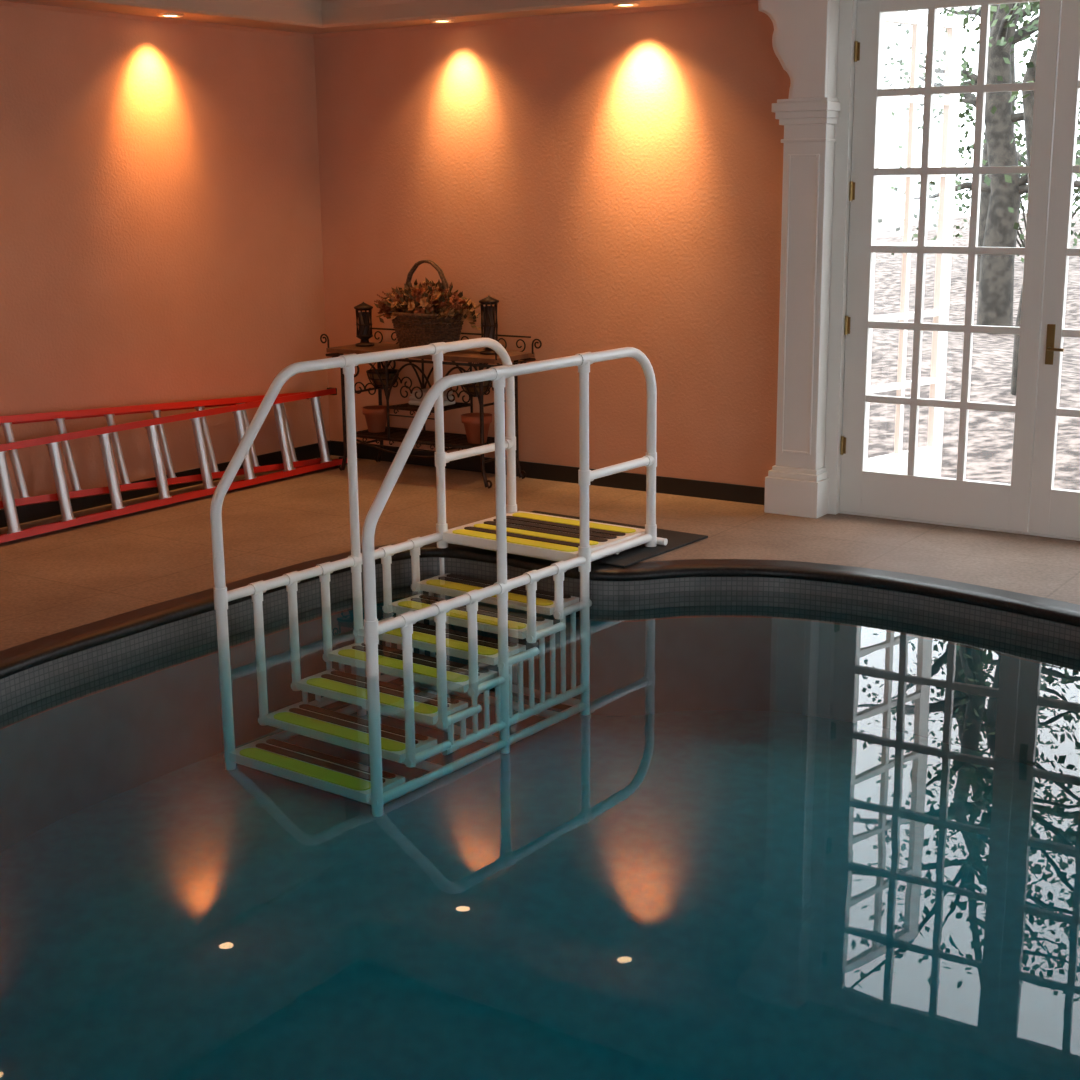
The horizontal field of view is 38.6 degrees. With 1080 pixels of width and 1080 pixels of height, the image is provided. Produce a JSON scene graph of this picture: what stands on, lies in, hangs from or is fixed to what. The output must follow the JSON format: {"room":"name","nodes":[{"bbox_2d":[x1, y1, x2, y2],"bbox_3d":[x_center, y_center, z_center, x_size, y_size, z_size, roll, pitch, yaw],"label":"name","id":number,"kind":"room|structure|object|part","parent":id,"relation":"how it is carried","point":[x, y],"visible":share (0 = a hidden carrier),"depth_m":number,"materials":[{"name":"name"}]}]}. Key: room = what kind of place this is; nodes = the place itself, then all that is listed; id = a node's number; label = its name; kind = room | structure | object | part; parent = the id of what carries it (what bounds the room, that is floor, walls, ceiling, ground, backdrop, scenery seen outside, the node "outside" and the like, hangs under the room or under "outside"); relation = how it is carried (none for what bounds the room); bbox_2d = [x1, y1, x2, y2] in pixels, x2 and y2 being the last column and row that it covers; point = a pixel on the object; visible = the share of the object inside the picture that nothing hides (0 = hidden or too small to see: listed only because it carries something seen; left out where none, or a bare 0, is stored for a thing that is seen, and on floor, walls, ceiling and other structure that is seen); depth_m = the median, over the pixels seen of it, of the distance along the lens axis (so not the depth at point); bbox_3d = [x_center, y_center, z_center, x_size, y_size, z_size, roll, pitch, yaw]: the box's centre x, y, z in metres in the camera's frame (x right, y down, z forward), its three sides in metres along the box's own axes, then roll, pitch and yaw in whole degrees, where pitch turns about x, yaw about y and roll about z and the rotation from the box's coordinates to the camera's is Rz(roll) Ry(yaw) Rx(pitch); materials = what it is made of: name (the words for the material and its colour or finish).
{"room":"indoor swimming pool","nodes":[
{"label":"indoor swimming pool","id":0,"kind":"room"},
{"bbox_2d":[0,5,329,508],"bbox_3d":[-4.449,-1.027,5.976,0.200,3.400,10.500,8,16,33],"label":"wall","id":1,"kind":"structure","parent":0,"point":[161,230],"depth_m":8.96,"materials":[{"name":"paint"}]},
{"bbox_2d":[0,440,330,527],"bbox_3d":[-4.347,0.379,6.239,0.013,0.100,10.500,8,16,33],"label":"baseboard","id":2,"kind":"structure","parent":1,"relation":"attached to","point":[27,513],"depth_m":9.05,"materials":[{"name":"black tile"}]},
{"bbox_2d":[0,0,757,37],"bbox_3d":[-3.008,-2.029,4.743,3.300,0.022,10.500,8,16,33],"label":"crown molding","id":3,"kind":"structure","parent":1,"relation":"attached to","point":[728,2],"depth_m":8.84,"materials":[{"name":"paint"}]},
{"bbox_2d":[2,0,725,33],"bbox_3d":[0.186,-1.831,2.587,11.400,0.500,10.900,8,16,33],"label":"ceiling","id":4,"kind":"structure","parent":0,"point":[78,4],"depth_m":8.76,"materials":[{"name":"beige paint"}]},
{"bbox_2d":[157,13,183,17],"bbox_3d":[-2.072,-2.942,8.634,0.150,0.012,0.150,-1,13,0],"label":"recessed light","id":5,"kind":"object","parent":4,"relation":"in","point":[165,15],"visible":1,"depth_m":8.59,"materials":[{"name":"beige"}]},
{"bbox_2d":[82,0,645,27],"bbox_3d":[0.187,-1.677,2.622,9.760,0.275,9.260,8,16,33],"label":"crown molding","id":6,"kind":"structure","parent":4,"relation":"attached to","point":[312,13],"depth_m":8.56,"materials":[{"name":"beige paint"}]},
{"bbox_2d":[430,19,454,22],"bbox_3d":[-0.576,-3.058,9.072,0.150,0.012,0.150,-1,13,0],"label":"recessed light","id":7,"kind":"object","parent":4,"relation":"in","point":[431,20],"visible":1,"depth_m":9.04,"materials":[{"name":"beige"}]},
{"bbox_2d":[612,2,639,6],"bbox_3d":[0.464,-2.900,8.342,0.150,0.012,0.150,-1,13,0],"label":"recessed light","id":8,"kind":"object","parent":4,"relation":"in","point":[623,4],"visible":0.93,"depth_m":8.30,"materials":[{"name":"beige"}]},
{"bbox_2d":[0,455,1079,650],"bbox_3d":[0.215,1.073,3.257,15.824,0.001,15.689,-1,13,0],"label":"floor","id":9,"kind":"structure","parent":0,"point":[53,582],"depth_m":7.92,"materials":[{"name":"stone"}]},
{"bbox_2d":[0,387,347,542],"bbox_3d":[-2.752,-0.383,8.087,0.316,0.719,4.955,8,16,33],"label":"ladder","id":10,"kind":"object","parent":9,"relation":"on","point":[290,466],"visible":0.95,"depth_m":8.76,"materials":[{"name":"red"}]},
{"bbox_2d":[320,328,541,488],"bbox_3d":[-0.687,-0.840,9.602,1.431,0.881,0.437,8,16,33],"label":"console table","id":11,"kind":"object","parent":9,"relation":"on","point":[454,440],"visible":0.59,"depth_m":9.52,"materials":[{"name":"metal"}]},
{"bbox_2d":[354,302,373,346],"bbox_3d":[-1.118,-1.375,9.784,0.124,0.280,0.124,8,16,33],"label":"candle lantern","id":12,"kind":"object","parent":11,"relation":"on","point":[363,319],"visible":1,"depth_m":9.76,"materials":[{"name":"metal"}]},
{"bbox_2d":[362,405,389,432],"bbox_3d":[-1.046,-0.771,9.841,0.177,0.155,0.177,8,16,33],"label":"terracotta pot","id":13,"kind":"object","parent":11,"relation":"on","point":[375,415],"visible":0.94,"depth_m":9.79,"materials":[{"name":"brown ceramic"}]},
{"bbox_2d":[366,361,398,388],"bbox_3d":[-0.996,-1.067,9.761,0.214,0.226,0.214,8,16,33],"label":"hanging basket","id":14,"kind":"object","parent":11,"relation":"hanging from","point":[373,377],"visible":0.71,"depth_m":9.71,"materials":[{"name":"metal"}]},
{"bbox_2d":[374,260,480,347],"bbox_3d":[-0.702,-1.444,9.466,0.805,0.544,0.378,8,16,33],"label":"flower basket","id":15,"kind":"object","parent":11,"relation":"on","point":[414,325],"visible":0.98,"depth_m":9.37,"materials":[{"name":"wicker"}]},
{"bbox_2d":[409,388,454,406],"bbox_3d":[-0.673,-0.888,9.594,0.240,0.087,0.180,8,16,33],"label":"folded towels","id":16,"kind":"object","parent":11,"relation":"on","point":[413,400],"visible":0.48,"depth_m":9.55,"materials":[{"name":"beige fabric"}]},
{"bbox_2d":[460,362,491,396],"bbox_3d":[-0.390,-0.982,9.363,0.214,0.226,0.214,8,16,33],"label":"hanging basket","id":17,"kind":"object","parent":11,"relation":"hanging from","point":[487,385],"visible":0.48,"depth_m":9.32,"materials":[{"name":"metal"}]},
{"bbox_2d":[461,413,491,443],"bbox_3d":[-0.384,-0.678,9.382,0.192,0.169,0.192,8,16,33],"label":"terracotta pot","id":18,"kind":"object","parent":11,"relation":"on","point":[471,421],"visible":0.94,"depth_m":9.33,"materials":[{"name":"brown ceramic"}]},
{"bbox_2d":[479,295,498,354],"bbox_3d":[-0.304,-1.294,9.242,0.124,0.350,0.124,8,16,33],"label":"candle lantern","id":19,"kind":"object","parent":11,"relation":"on","point":[488,324],"visible":0.69,"depth_m":9.21,"materials":[{"name":"metal"}]},
{"bbox_2d":[0,557,1079,1079],"bbox_3d":[0.220,2.030,4.780,6.600,2.490,7.600,-1,13,0],"label":"swimming pool","id":20,"kind":"object","parent":9,"relation":"in","point":[790,829],"visible":0.84,"depth_m":5.90,"materials":[{"name":"tile"}]},
{"bbox_2d":[210,338,667,816],"bbox_3d":[-0.406,0.022,7.149,1.020,1.749,2.118,9,16,36],"label":"stairs","id":21,"kind":"structure","parent":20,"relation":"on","point":[572,543],"depth_m":6.95,"materials":[{"name":"white metal"}]},
{"bbox_2d":[0,542,1079,678],"bbox_3d":[0.261,0.801,4.538,5.944,0.048,6.945,-1,13,0],"label":"pool coping","id":22,"kind":"object","parent":20,"relation":"attached to","point":[16,659],"depth_m":7.00},
{"bbox_2d":[531,511,707,567],"bbox_3d":[0.184,-0.016,7.946,1.120,0.011,0.780,9,16,36],"label":"rubber mat","id":23,"kind":"object","parent":9,"relation":"on","point":[676,539],"visible":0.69,"depth_m":7.68,"materials":[{"name":"black rubber"}]},
{"bbox_2d":[314,3,1075,540],"bbox_3d":[3.182,-1.397,7.246,11.000,3.400,0.200,8,16,33],"label":"wall","id":24,"kind":"structure","parent":0,"point":[614,181],"depth_m":9.04,"materials":[{"name":"paint"}]},
{"bbox_2d":[330,440,764,504],"bbox_3d":[3.142,0.018,7.478,10.987,0.100,0.014,8,16,33],"label":"baseboard","id":25,"kind":"structure","parent":24,"relation":"attached to","point":[623,480],"depth_m":9.28,"materials":[{"name":"black tile"}]},
{"bbox_2d":[758,0,840,518],"bbox_3d":[1.354,-1.488,8.231,0.439,2.730,0.210,8,16,33],"label":"pilaster","id":26,"kind":"object","parent":24,"relation":"attached to","point":[805,36],"depth_m":8.13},
{"bbox_2d":[866,11,962,476],"bbox_3d":[2.038,-1.555,8.601,0.860,2.640,0.040,-12,17,-41],"label":"door","id":27,"kind":"structure","parent":24,"relation":"in","point":[929,458],"depth_m":8.69,"materials":[{"name":"white paint"}]},
{"bbox_2d":[840,0,1061,531],"bbox_3d":[2.064,-1.400,7.907,1.045,2.662,0.062,8,16,33],"label":"door","id":28,"kind":"structure","parent":24,"relation":"in","point":[960,501],"depth_m":7.92,"materials":[{"name":"white paint"}]},
{"bbox_2d":[825,0,1079,540],"bbox_3d":[2.541,-1.361,7.631,2.275,2.730,0.185,8,16,33],"label":"trim","id":29,"kind":"structure","parent":24,"relation":"attached to","point":[842,164],"depth_m":8.13,"materials":[{"name":"white wood"}]},
{"bbox_3d":[2.541,-1.361,7.631,2.275,2.730,0.185,8,16,33],"label":"door frame","id":30,"kind":"part","parent":29,"relation":"part of","materials":[{"name":"white paint"}]},
{"bbox_2d":[1029,0,1079,537],"bbox_3d":[2.919,-1.273,7.321,1.031,2.662,0.106,8,16,33],"label":"door","id":31,"kind":"structure","parent":24,"relation":"in","point":[1053,511],"depth_m":7.61,"materials":[{"name":"white paint"}]},
{"label":"outside","id":32,"kind":"structure","parent":0,"visible":0},
{"bbox_2d":[868,212,1079,490],"bbox_3d":[12.880,-3.118,18.901,38.000,1.156,30.000,8,16,33],"label":"ground","id":33,"kind":"structure","parent":32,"point":[990,438],"depth_m":13.88,"materials":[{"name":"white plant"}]},
{"bbox_2d":[876,2,1079,333],"bbox_3d":[5.294,-5.717,16.354,4.630,7.323,4.631,8,16,33],"label":"tree","id":34,"kind":"object","parent":33,"relation":"on","point":[996,276],"visible":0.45,"depth_m":16.91,"materials":[{"name":"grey plant"}]},
{"bbox_2d":[883,71,1079,262],"bbox_3d":[8.143,-5.945,24.756,5.026,3.111,4.824,8,16,33],"label":"shrub","id":35,"kind":"object","parent":33,"relation":"on","point":[1022,207],"visible":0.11,"depth_m":25.10,"materials":[{"name":"green plant"}]},
{"bbox_2d":[884,2,1079,280],"bbox_3d":[6.309,-7.562,20.900,3.408,8.534,5.360,8,16,33],"label":"tree","id":36,"kind":"object","parent":33,"relation":"on","point":[984,196],"visible":0.23,"depth_m":21.35,"materials":[{"name":"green plant"}]},
{"bbox_2d":[945,1,1079,395],"bbox_3d":[3.876,-3.600,11.336,4.921,5.818,4.396,-2,13,-6],"label":"tree","id":37,"kind":"object","parent":33,"relation":"on","point":[1027,97],"visible":0.32,"depth_m":11.91,"materials":[{"name":"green plant"}]}
]}

